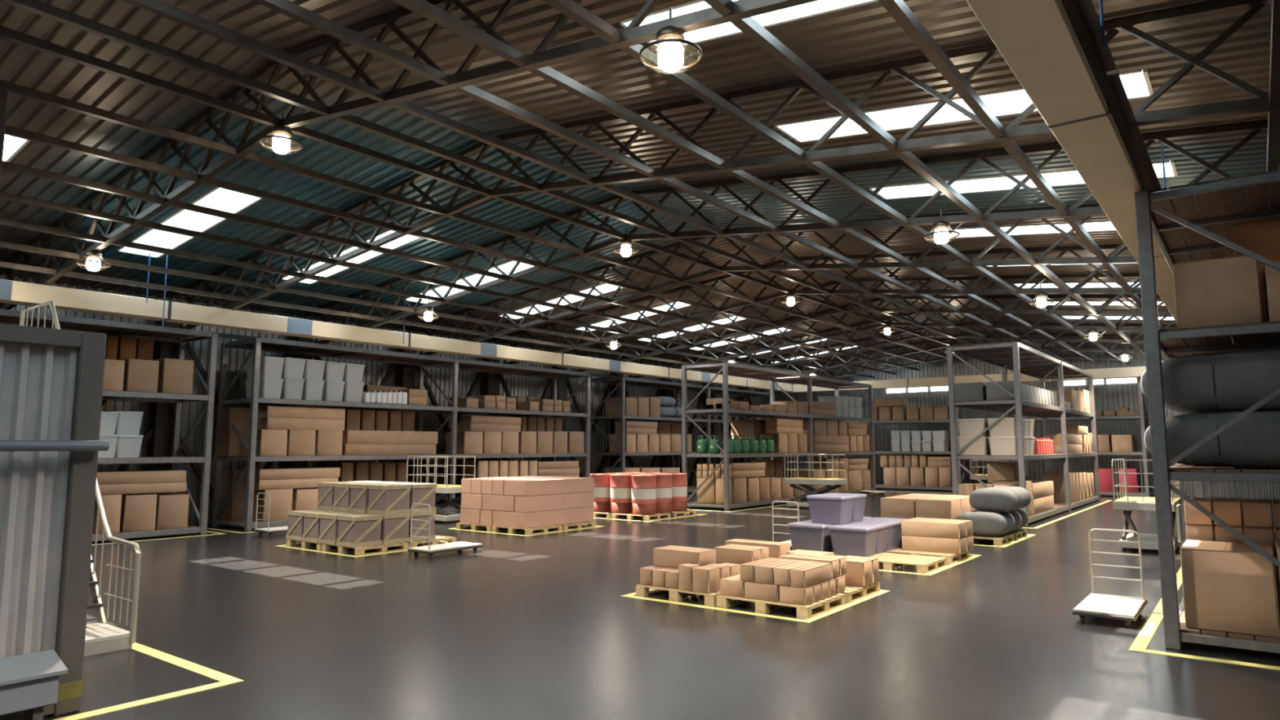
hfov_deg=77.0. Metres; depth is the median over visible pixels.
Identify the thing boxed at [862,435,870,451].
cardboard box
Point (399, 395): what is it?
jerrycan
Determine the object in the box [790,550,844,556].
wooden pallet
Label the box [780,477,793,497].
cardboard box
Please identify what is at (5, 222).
roof purlin
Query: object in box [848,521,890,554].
plastic tub
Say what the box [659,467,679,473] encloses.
cardboard box
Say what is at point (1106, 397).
wall
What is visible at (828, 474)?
cardboard box
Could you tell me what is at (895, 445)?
plastic tub
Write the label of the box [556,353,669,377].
beam
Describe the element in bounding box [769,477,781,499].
cardboard box
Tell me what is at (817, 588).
cardboard box
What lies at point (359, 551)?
wooden pallet
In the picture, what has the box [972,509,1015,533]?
sack
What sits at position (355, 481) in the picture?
wooden crate
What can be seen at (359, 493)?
wooden crate
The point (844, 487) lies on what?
cardboard box
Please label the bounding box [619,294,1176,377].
roof truss
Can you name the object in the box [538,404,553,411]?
cardboard box
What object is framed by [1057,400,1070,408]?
carton
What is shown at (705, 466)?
cardboard box
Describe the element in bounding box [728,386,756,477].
wall column
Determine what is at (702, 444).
bottle
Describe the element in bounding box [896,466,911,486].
cardboard box
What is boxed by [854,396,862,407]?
plastic tub
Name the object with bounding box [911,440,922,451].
plastic tub
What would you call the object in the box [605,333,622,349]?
lamp
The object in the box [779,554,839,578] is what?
cardboard box
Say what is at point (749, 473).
carton
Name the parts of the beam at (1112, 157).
plate, web plate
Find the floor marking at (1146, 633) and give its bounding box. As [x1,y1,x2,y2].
[1128,567,1279,670]
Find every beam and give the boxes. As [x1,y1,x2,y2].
[0,279,170,320]
[164,302,409,347]
[400,333,562,365]
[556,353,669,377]
[664,368,746,386]
[742,377,792,391]
[786,378,910,393]
[908,373,1050,387]
[965,0,1115,126]
[1048,70,1163,258]
[1049,366,1146,381]
[1135,255,1175,313]
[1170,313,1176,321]
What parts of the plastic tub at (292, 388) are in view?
lid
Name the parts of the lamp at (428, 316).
bulb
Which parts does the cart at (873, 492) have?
frame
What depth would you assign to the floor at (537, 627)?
8.26 m
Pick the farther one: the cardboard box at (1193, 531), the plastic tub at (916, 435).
the plastic tub at (916, 435)
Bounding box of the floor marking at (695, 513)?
[593,513,705,521]
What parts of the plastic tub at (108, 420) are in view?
lid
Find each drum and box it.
[590,473,613,512]
[608,472,629,474]
[609,474,635,513]
[627,471,642,473]
[631,474,656,515]
[642,472,666,474]
[653,473,672,513]
[666,473,687,511]
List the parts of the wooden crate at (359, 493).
lid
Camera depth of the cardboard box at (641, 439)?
31.94 m
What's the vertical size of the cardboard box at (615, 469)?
0.988 m
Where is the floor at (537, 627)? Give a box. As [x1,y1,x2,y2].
[43,488,1279,719]
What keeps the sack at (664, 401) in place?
on the sack at (665, 411)
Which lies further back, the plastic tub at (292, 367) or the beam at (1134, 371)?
the beam at (1134, 371)
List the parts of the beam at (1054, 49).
plate, web plate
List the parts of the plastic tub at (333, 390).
lid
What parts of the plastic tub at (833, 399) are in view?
lid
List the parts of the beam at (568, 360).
splice plate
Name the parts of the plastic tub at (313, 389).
lid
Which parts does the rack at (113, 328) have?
post, rail, rail, post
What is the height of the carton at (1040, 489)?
0.398 m
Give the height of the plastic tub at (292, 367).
0.507 m
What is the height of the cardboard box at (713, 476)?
0.238 m
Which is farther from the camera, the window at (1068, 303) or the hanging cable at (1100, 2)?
the window at (1068, 303)
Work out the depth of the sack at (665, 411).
33.54 m
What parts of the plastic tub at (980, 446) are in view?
lid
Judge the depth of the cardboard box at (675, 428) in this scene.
35.10 m
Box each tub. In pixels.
[97,435,118,457]
[99,411,119,435]
[111,411,143,435]
[115,435,143,457]
[244,377,284,398]
[246,355,284,378]
[280,377,305,399]
[281,357,306,378]
[301,378,324,400]
[302,359,325,379]
[321,380,345,401]
[322,361,346,381]
[342,363,364,382]
[342,382,364,402]
[787,521,834,551]
[806,493,854,524]
[817,395,842,406]
[821,493,866,522]
[828,524,879,556]
[835,406,842,416]
[840,395,848,406]
[841,406,848,417]
[848,396,856,406]
[848,406,856,417]
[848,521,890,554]
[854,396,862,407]
[854,407,862,417]
[861,519,901,550]
[866,517,906,547]
[890,431,901,440]
[890,440,902,451]
[897,524,902,547]
[900,430,911,440]
[900,440,912,451]
[911,431,923,440]
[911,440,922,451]
[921,431,933,440]
[921,440,933,451]
[931,430,950,440]
[932,440,949,451]
[955,418,988,436]
[956,436,989,454]
[986,417,1017,436]
[987,436,1017,455]
[1022,418,1025,433]
[1023,418,1029,436]
[1024,436,1031,454]
[1028,419,1034,436]
[1029,436,1035,454]
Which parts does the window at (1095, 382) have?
pane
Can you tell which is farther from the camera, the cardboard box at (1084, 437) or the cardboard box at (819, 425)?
the cardboard box at (819, 425)
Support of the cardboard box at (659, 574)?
on the wooden pallet at (710, 599)
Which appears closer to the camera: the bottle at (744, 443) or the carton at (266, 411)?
the carton at (266, 411)
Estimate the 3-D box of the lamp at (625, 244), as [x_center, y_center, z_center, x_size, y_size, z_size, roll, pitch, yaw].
[-0.276,-2.312,15.937,0.516,0.535,0.516,-5,-8,37]
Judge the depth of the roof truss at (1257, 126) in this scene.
13.63 m
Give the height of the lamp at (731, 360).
0.535 m
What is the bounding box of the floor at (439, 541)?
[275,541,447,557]
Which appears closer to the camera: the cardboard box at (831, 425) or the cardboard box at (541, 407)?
the cardboard box at (541, 407)
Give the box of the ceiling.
[0,0,1279,371]
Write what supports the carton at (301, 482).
on the cardboard box at (281, 500)
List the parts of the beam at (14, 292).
splice plate, plate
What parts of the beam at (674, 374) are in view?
splice plate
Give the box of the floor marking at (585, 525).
[448,524,604,536]
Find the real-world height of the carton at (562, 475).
0.418 m
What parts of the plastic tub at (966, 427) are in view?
lid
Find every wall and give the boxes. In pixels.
[0,274,761,525]
[760,338,1279,498]
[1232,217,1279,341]
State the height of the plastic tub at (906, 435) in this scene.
0.457 m
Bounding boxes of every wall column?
[101,320,218,499]
[248,336,326,468]
[377,347,449,503]
[448,357,511,498]
[540,365,585,477]
[591,372,635,473]
[649,377,688,485]
[688,382,723,485]
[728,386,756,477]
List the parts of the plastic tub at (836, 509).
lid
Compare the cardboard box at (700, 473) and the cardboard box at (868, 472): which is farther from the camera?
the cardboard box at (868, 472)
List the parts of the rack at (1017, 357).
post, rail, rail, rail, post, post, rail, rail, post, post, rail, rail, post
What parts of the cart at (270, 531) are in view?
handle frame, frame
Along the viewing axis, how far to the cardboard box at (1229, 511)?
8.80 m
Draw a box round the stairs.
[19,300,141,656]
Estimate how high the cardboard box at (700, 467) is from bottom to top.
0.208 m
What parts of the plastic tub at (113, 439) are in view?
lid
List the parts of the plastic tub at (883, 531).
lid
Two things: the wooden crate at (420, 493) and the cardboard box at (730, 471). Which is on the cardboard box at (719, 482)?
the cardboard box at (730, 471)
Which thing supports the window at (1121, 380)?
in the wall at (1106, 397)
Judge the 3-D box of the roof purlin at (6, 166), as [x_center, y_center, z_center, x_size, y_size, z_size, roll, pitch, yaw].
[-1.081,-1.562,20.322,0.090,0.090,48.450,-5,-8,37]
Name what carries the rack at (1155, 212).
on the floor at (537, 627)
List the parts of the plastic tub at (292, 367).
lid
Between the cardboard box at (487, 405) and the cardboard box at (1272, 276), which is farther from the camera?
the cardboard box at (487, 405)
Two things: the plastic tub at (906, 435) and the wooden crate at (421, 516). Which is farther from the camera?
the plastic tub at (906, 435)
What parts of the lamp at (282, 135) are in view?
bulb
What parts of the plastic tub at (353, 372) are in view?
lid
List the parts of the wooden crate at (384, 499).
lid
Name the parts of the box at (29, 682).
leg, sloped lid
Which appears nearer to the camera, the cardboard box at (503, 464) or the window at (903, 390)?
the cardboard box at (503, 464)
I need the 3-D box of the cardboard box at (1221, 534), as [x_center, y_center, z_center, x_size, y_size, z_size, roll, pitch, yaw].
[6.582,1.972,8.970,0.255,0.265,0.500,-5,-8,37]
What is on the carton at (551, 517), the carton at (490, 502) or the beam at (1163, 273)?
the carton at (490, 502)
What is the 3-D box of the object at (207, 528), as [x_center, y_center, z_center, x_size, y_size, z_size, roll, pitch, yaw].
[-6.308,4.672,24.711,2.550,0.004,13.200,-5,-8,37]
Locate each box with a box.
[0,649,67,719]
[92,494,121,533]
[102,359,124,391]
[104,335,118,359]
[116,336,137,359]
[119,493,157,532]
[122,358,159,392]
[135,337,153,359]
[154,358,194,394]
[155,493,189,529]
[214,407,250,456]
[218,470,247,520]
[242,429,287,456]
[252,488,293,521]
[285,429,315,456]
[292,488,318,511]
[315,429,342,455]
[326,462,353,481]
[344,409,360,430]
[349,462,368,481]
[360,409,374,430]
[364,462,382,481]
[374,410,387,431]
[382,462,395,481]
[382,462,406,482]
[387,411,401,431]
[400,411,414,431]
[445,431,483,453]
[448,396,466,406]
[457,397,478,408]
[462,460,488,478]
[472,395,495,402]
[478,401,495,408]
[482,431,501,453]
[488,460,498,477]
[493,395,505,402]
[495,401,505,409]
[497,460,507,477]
[501,431,518,453]
[505,396,526,409]
[505,397,515,403]
[505,403,515,409]
[507,460,518,476]
[511,416,526,431]
[517,400,538,411]
[517,460,528,476]
[518,431,536,453]
[526,396,534,401]
[526,416,536,431]
[528,460,537,475]
[530,399,553,405]
[532,431,552,453]
[536,417,544,431]
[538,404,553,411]
[544,417,554,431]
[546,431,567,453]
[552,399,562,405]
[553,404,562,412]
[554,417,562,431]
[562,400,569,406]
[562,406,570,412]
[564,431,584,453]
[604,466,639,473]
[607,396,637,415]
[608,433,635,452]
[633,396,648,416]
[635,434,647,452]
[639,467,659,472]
[640,565,664,586]
[644,396,660,417]
[647,434,658,452]
[652,567,676,587]
[653,545,715,568]
[657,422,670,434]
[658,434,670,452]
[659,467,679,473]
[665,568,678,589]
[670,422,682,434]
[670,434,681,452]
[678,563,699,591]
[680,434,691,452]
[692,565,719,594]
[697,463,702,471]
[697,470,702,477]
[697,477,715,503]
[702,463,709,471]
[702,471,708,478]
[706,397,732,408]
[706,404,713,408]
[706,563,729,580]
[708,470,715,478]
[709,463,715,470]
[714,546,760,564]
[715,402,729,408]
[715,463,724,471]
[715,471,720,478]
[715,477,738,504]
[720,463,731,471]
[720,470,732,478]
[720,562,740,576]
[720,574,745,597]
[723,544,768,559]
[724,538,790,558]
[728,400,737,408]
[730,419,754,439]
[732,477,746,503]
[737,400,748,409]
[739,557,782,582]
[744,581,780,602]
[746,477,759,502]
[748,404,759,410]
[749,419,764,439]
[752,459,774,477]
[755,559,800,584]
[759,405,773,411]
[759,433,787,453]
[759,477,769,500]
[760,404,785,412]
[768,459,782,477]
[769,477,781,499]
[773,400,796,413]
[773,560,817,586]
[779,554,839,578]
[779,585,813,605]
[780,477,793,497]
[786,549,834,555]
[787,433,797,453]
[788,552,846,576]
[790,561,831,588]
[793,484,804,497]
[795,470,825,493]
[796,401,807,413]
[797,433,807,452]
[802,419,826,435]
[812,583,821,602]
[813,457,839,469]
[820,581,828,599]
[821,419,837,435]
[825,470,839,493]
[828,578,835,596]
[832,576,844,594]
[837,420,847,435]
[839,457,848,470]
[839,470,848,492]
[844,555,879,583]
[844,557,872,586]
[847,470,862,490]
[848,435,856,452]
[856,435,863,451]
[861,470,871,488]
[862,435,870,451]
[872,406,879,420]
[879,406,893,420]
[880,455,888,467]
[880,496,921,519]
[883,466,897,485]
[888,455,896,467]
[892,406,906,420]
[895,494,932,497]
[896,455,904,467]
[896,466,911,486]
[903,455,911,467]
[906,406,921,420]
[906,493,942,496]
[910,466,925,486]
[911,455,919,467]
[915,497,960,519]
[919,455,930,467]
[920,406,935,419]
[924,466,939,487]
[926,496,970,513]
[933,406,949,419]
[937,494,976,511]
[938,466,952,487]
[958,483,981,495]
[975,483,994,489]
[986,462,1018,483]
[991,480,1033,516]
[993,484,1014,486]
[1041,471,1073,503]
[1049,389,1078,410]
[1058,432,1087,452]
[1058,471,1084,500]
[1071,472,1076,502]
[1072,471,1087,498]
[1073,389,1083,411]
[1075,472,1079,501]
[1078,471,1094,497]
[1079,388,1090,413]
[1086,432,1090,452]
[1086,472,1091,497]
[1088,432,1093,452]
[1097,410,1103,416]
[1097,434,1112,451]
[1098,467,1118,492]
[1103,410,1116,416]
[1111,434,1134,452]
[1117,407,1129,411]
[1119,468,1140,493]
[1172,255,1262,329]
[1180,539,1279,638]
[1183,497,1213,524]
[1185,523,1215,541]
[1212,497,1243,526]
[1214,524,1244,542]
[1242,498,1274,528]
[1244,526,1275,554]
[1264,260,1279,321]
[1272,500,1279,528]
[1273,551,1279,620]
[1275,527,1279,540]
[1275,539,1279,590]
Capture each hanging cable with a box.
[146,252,151,302]
[162,255,168,326]
[403,297,405,343]
[1098,0,1105,47]
[1160,144,1166,187]
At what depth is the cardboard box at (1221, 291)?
8.17 m
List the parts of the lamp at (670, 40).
hanging stem, bulb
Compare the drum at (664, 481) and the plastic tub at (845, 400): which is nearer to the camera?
the drum at (664, 481)
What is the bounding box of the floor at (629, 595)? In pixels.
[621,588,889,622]
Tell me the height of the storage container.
2.900 m
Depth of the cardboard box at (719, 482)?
25.54 m
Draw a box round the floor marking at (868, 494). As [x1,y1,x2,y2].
[688,493,871,511]
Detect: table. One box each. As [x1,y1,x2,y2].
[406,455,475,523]
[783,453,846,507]
[969,459,1027,483]
[1111,457,1183,551]
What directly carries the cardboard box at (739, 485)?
on the rack at (726, 368)
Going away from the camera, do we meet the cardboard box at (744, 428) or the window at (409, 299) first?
the window at (409, 299)
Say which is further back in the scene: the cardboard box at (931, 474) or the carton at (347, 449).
the cardboard box at (931, 474)
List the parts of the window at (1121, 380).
pane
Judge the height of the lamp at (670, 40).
0.535 m
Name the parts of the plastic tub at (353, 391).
lid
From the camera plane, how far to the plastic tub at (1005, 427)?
20.85 m
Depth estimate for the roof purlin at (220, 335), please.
20.91 m
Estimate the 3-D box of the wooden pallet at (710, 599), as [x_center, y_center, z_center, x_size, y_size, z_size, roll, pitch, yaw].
[0.768,3.114,10.920,1.240,0.140,1.100,-5,-8,37]
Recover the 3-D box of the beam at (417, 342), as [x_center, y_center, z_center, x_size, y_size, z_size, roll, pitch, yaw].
[-4.612,-0.266,24.430,0.532,0.380,6.096,-5,-8,37]
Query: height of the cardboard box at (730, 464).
0.208 m
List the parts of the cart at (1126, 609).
frame, handle frame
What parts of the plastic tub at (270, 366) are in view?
lid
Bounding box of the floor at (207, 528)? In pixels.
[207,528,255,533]
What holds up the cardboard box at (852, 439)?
on the rack at (726, 368)
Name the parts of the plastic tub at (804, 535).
lid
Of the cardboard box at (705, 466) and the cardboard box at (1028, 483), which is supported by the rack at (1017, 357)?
the cardboard box at (1028, 483)
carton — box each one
[96,470,186,484]
[98,481,186,495]
[253,477,337,489]
[254,466,340,479]
[257,405,345,418]
[257,417,345,431]
[342,430,438,444]
[342,444,435,455]
[362,384,407,391]
[398,388,427,396]
[406,395,426,405]
[459,422,520,432]
[460,415,521,424]
[460,508,480,524]
[461,475,536,493]
[461,493,482,509]
[471,475,546,493]
[480,509,493,525]
[481,476,552,494]
[482,493,515,511]
[492,476,572,495]
[492,506,593,528]
[503,476,594,496]
[515,491,593,512]
[537,460,578,469]
[537,467,579,475]
[541,474,578,477]
[614,420,657,428]
[614,427,657,434]
[722,462,765,470]
[730,469,764,478]
[764,418,803,426]
[764,426,803,433]
[802,400,835,409]
[807,408,835,416]
[807,435,848,444]
[807,444,848,452]
[846,422,866,429]
[847,428,866,435]
[847,464,867,471]
[848,457,868,465]
[874,397,906,406]
[901,519,966,538]
[901,535,966,554]
[910,517,973,537]
[927,456,951,461]
[927,461,951,467]
[965,534,973,551]
[1031,480,1053,499]
[1032,494,1053,514]
[1046,433,1082,444]
[1053,444,1082,453]
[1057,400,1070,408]
[1066,425,1088,435]
[1116,411,1139,415]
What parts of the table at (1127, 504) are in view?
guard rail, scissor arm, scissor arm, rail, scissor arm, guard rail, panel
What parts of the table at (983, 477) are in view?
rail, guard rail, guard rail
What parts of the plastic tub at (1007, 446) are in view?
lid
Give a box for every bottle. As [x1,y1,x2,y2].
[697,435,708,453]
[708,435,720,453]
[721,435,733,453]
[731,435,741,453]
[739,435,749,453]
[747,435,758,453]
[756,435,766,453]
[764,435,774,453]
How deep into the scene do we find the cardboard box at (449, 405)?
25.92 m
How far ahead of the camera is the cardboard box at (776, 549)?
11.89 m
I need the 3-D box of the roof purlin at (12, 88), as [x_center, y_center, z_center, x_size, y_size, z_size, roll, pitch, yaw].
[0.685,-1.962,19.008,0.090,0.090,48.450,-5,-8,37]
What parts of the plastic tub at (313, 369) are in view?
lid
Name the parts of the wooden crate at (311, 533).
lid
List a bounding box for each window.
[2,138,30,162]
[116,186,262,257]
[281,229,421,284]
[405,260,533,303]
[498,283,622,319]
[574,301,690,331]
[619,0,878,49]
[637,315,746,342]
[689,327,791,350]
[737,338,826,357]
[771,346,857,363]
[774,68,1153,142]
[868,160,1177,199]
[885,387,906,394]
[907,386,928,393]
[929,386,948,392]
[932,219,1116,238]
[986,253,1191,266]
[1013,281,1140,288]
[1046,301,1164,305]
[1061,315,1174,319]
[1063,379,1087,386]
[1088,378,1105,386]
[1105,377,1137,385]
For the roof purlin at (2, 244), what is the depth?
17.78 m
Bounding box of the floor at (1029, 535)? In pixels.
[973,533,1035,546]
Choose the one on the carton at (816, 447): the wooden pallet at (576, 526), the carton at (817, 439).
the carton at (817, 439)
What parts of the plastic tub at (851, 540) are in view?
lid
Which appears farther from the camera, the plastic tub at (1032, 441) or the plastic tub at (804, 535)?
the plastic tub at (1032, 441)
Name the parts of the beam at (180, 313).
plate, splice plate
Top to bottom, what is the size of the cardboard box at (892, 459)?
0.558 m
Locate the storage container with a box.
[0,323,109,719]
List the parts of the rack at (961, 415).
post, post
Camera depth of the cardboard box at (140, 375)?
17.70 m
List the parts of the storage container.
rail, corrugated panel, rail, corner post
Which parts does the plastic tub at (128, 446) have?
lid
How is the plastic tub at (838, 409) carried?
on the rack at (726, 368)
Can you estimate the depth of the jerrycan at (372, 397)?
22.32 m
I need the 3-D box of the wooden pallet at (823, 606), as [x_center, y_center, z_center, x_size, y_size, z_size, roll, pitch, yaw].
[1.785,3.030,10.148,1.240,0.140,1.100,-5,-8,37]
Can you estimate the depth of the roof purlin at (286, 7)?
9.27 m
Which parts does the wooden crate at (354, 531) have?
lid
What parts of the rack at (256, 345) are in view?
post, rail, rail, rail, rail, post, post, rail, rail, post, post, rail, rail, post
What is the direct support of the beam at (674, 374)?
attached to the roof truss at (889, 318)
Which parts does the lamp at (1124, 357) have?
bulb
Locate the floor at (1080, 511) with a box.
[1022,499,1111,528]
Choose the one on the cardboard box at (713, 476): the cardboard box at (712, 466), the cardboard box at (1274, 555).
the cardboard box at (712, 466)
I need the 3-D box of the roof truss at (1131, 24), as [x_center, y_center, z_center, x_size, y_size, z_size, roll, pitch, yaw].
[-2.434,-2.495,13.112,23.211,2.321,0.120,-5,-8,37]
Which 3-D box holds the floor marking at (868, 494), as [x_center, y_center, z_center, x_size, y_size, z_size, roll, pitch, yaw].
[5.794,5.284,30.506,2.320,0.004,13.050,-5,-8,37]
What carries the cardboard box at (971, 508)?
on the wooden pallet
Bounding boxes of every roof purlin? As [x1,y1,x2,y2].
[0,0,978,344]
[0,25,951,346]
[0,79,963,362]
[0,191,896,374]
[0,217,874,377]
[0,240,853,381]
[0,261,695,364]
[1,160,918,370]
[4,124,941,366]
[120,0,1002,342]
[212,332,776,395]
[251,0,1070,362]
[391,0,1099,363]
[541,0,1129,364]
[703,0,1145,355]
[878,0,1163,329]
[1266,0,1279,218]
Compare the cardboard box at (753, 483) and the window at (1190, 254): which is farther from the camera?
the cardboard box at (753, 483)
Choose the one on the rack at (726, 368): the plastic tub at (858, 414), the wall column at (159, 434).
the plastic tub at (858, 414)
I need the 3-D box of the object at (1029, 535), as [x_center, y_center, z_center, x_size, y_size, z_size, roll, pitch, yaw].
[6.997,3.934,17.962,2.820,0.004,2.850,-5,-8,37]
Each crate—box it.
[285,509,328,540]
[301,511,345,542]
[315,481,350,510]
[318,511,362,545]
[332,482,368,511]
[336,513,382,547]
[348,483,386,513]
[350,480,380,482]
[367,484,411,515]
[367,512,410,544]
[368,481,399,483]
[382,482,417,484]
[400,483,436,512]
[408,511,435,541]
[954,382,986,400]
[986,380,1014,399]
[1021,382,1026,399]
[1025,384,1030,400]
[1029,385,1034,401]
[1033,386,1037,402]
[1036,386,1040,403]
[1040,387,1044,404]
[1044,389,1048,404]
[1047,390,1051,404]
[1050,391,1053,405]
[1053,391,1057,406]
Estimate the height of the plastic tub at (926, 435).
0.447 m
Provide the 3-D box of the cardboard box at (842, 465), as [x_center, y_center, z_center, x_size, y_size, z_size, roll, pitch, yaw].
[8.047,4.263,32.973,0.688,0.498,0.858,-5,-8,37]
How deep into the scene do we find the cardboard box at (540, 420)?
28.48 m
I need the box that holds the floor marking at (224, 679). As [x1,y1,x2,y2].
[53,642,244,719]
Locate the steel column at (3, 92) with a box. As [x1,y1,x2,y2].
[0,88,8,184]
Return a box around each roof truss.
[0,0,818,309]
[170,0,1279,328]
[304,120,1270,343]
[408,193,1246,355]
[492,242,1209,364]
[563,273,1172,376]
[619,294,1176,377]
[666,312,1168,382]
[718,322,1177,387]
[754,332,1165,391]
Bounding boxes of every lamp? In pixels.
[75,241,111,271]
[258,112,302,154]
[417,300,439,321]
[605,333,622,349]
[613,230,639,257]
[639,6,702,72]
[728,353,736,363]
[781,286,800,306]
[809,371,817,376]
[879,319,895,334]
[923,208,959,244]
[1028,284,1054,307]
[1083,322,1103,341]
[1116,346,1133,361]
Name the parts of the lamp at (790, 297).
bulb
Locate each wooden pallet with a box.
[286,538,337,550]
[321,542,408,555]
[393,535,456,547]
[456,522,506,531]
[491,524,562,535]
[547,521,595,530]
[593,511,622,518]
[611,512,671,520]
[635,583,735,606]
[660,510,695,517]
[716,593,845,619]
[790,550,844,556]
[840,581,879,603]
[867,552,946,573]
[884,546,968,564]
[973,533,1013,546]
[1004,528,1027,540]
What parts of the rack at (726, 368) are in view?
post, rail, rail, rail, rail, post, post, rail, rail, post, post, rail, post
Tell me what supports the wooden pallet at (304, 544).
on the floor at (537, 627)
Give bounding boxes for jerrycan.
[360,391,370,403]
[364,391,375,403]
[373,391,381,403]
[376,391,386,404]
[384,391,391,404]
[386,391,396,404]
[391,391,402,404]
[400,390,407,404]
[1034,437,1039,454]
[1035,437,1048,453]
[1035,438,1045,453]
[1036,437,1043,454]
[1044,437,1050,453]
[1047,438,1053,453]
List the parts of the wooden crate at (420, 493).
lid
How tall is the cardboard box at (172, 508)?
0.748 m
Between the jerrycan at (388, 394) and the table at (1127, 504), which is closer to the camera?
the table at (1127, 504)
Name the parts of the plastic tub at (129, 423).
lid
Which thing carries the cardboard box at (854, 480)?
on the rack at (726, 368)
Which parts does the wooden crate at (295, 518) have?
lid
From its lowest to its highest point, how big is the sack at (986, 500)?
0.486 m
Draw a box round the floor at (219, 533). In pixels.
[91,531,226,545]
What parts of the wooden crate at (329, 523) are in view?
lid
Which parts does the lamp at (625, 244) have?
bulb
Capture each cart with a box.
[253,492,287,536]
[407,502,482,557]
[772,501,799,549]
[859,471,886,495]
[1071,528,1147,626]
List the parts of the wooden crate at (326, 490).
lid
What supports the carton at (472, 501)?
on the carton at (468, 516)
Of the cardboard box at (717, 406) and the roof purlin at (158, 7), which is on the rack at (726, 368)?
the cardboard box at (717, 406)
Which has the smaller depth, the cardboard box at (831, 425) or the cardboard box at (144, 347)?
the cardboard box at (144, 347)
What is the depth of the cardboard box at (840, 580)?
10.23 m
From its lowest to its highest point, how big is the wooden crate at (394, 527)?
0.552 m
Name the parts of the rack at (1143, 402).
post, post, post, post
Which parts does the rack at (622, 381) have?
post, rail, rail, rail, post, post, rail, post, post, rail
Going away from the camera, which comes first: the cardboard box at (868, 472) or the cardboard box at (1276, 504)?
the cardboard box at (1276, 504)
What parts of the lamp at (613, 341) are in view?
bulb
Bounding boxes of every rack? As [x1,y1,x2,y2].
[0,308,217,541]
[211,337,590,531]
[590,377,776,493]
[681,361,875,511]
[822,391,966,490]
[946,341,1100,526]
[954,377,1153,497]
[1133,168,1279,653]
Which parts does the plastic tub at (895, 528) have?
lid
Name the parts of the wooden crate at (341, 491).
lid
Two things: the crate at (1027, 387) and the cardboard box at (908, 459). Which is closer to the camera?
the crate at (1027, 387)
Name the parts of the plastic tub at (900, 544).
lid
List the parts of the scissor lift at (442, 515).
rail, guard rail, scissor arm, scissor arm, scissor arm, scissor arm, guard rail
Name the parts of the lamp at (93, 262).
bulb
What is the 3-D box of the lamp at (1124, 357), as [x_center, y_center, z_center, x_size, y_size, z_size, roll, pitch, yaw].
[17.514,-0.223,29.059,0.516,0.535,0.516,-5,-8,37]
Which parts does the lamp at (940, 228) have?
bulb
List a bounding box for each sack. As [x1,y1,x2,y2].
[653,395,675,406]
[660,406,675,417]
[671,406,690,417]
[955,511,1008,536]
[968,488,1017,511]
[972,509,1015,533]
[986,487,1024,510]
[992,485,1031,508]
[1008,510,1022,530]
[1014,508,1028,528]
[1140,348,1279,410]
[1144,409,1279,468]
[1164,405,1231,413]
[1167,407,1196,413]
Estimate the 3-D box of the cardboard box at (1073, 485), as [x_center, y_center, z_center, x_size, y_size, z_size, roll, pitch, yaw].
[13.932,4.202,26.609,0.788,0.948,0.468,-5,-8,37]
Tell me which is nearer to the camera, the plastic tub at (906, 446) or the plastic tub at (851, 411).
the plastic tub at (851, 411)
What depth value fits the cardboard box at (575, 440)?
28.85 m
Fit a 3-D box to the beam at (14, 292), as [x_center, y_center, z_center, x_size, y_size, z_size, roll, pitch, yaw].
[-12.014,-1.296,14.787,0.532,0.380,6.096,-5,-8,37]
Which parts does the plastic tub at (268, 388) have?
lid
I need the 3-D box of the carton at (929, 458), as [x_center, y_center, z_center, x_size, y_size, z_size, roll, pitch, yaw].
[13.617,4.479,36.386,1.018,0.208,0.588,-5,-8,37]
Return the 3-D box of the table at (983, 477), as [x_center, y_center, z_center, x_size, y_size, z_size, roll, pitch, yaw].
[13.131,4.287,29.441,1.750,1.743,1.000,-5,-8,37]
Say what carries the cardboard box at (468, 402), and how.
on the rack at (256, 345)
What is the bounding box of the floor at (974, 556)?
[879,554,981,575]
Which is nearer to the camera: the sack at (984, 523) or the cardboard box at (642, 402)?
the sack at (984, 523)
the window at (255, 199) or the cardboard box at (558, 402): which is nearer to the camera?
the window at (255, 199)
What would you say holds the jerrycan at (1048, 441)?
on the rack at (1017, 357)
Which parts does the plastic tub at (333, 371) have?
lid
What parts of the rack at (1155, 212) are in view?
post, post, rail, rail, rail, rail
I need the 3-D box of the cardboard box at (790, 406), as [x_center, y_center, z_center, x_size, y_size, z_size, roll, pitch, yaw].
[5.333,1.749,29.587,0.588,0.438,0.788,-5,-8,37]
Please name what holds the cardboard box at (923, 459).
on the cardboard box at (917, 474)
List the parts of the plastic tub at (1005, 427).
lid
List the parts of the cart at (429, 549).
handle frame, frame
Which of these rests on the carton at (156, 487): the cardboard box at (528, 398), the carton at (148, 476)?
the carton at (148, 476)
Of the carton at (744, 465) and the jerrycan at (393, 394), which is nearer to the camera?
the jerrycan at (393, 394)
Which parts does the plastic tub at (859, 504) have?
lid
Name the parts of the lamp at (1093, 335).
bulb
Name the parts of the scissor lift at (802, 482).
rail, scissor arm, guard rail, scissor arm, scissor arm, scissor arm, guard rail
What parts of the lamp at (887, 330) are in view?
bulb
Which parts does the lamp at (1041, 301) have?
bulb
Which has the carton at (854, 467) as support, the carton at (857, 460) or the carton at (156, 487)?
the carton at (857, 460)
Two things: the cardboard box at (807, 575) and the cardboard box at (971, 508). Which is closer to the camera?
the cardboard box at (807, 575)
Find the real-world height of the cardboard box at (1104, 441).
0.688 m
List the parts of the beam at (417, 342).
splice plate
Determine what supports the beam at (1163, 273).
attached to the roof truss at (1110, 259)

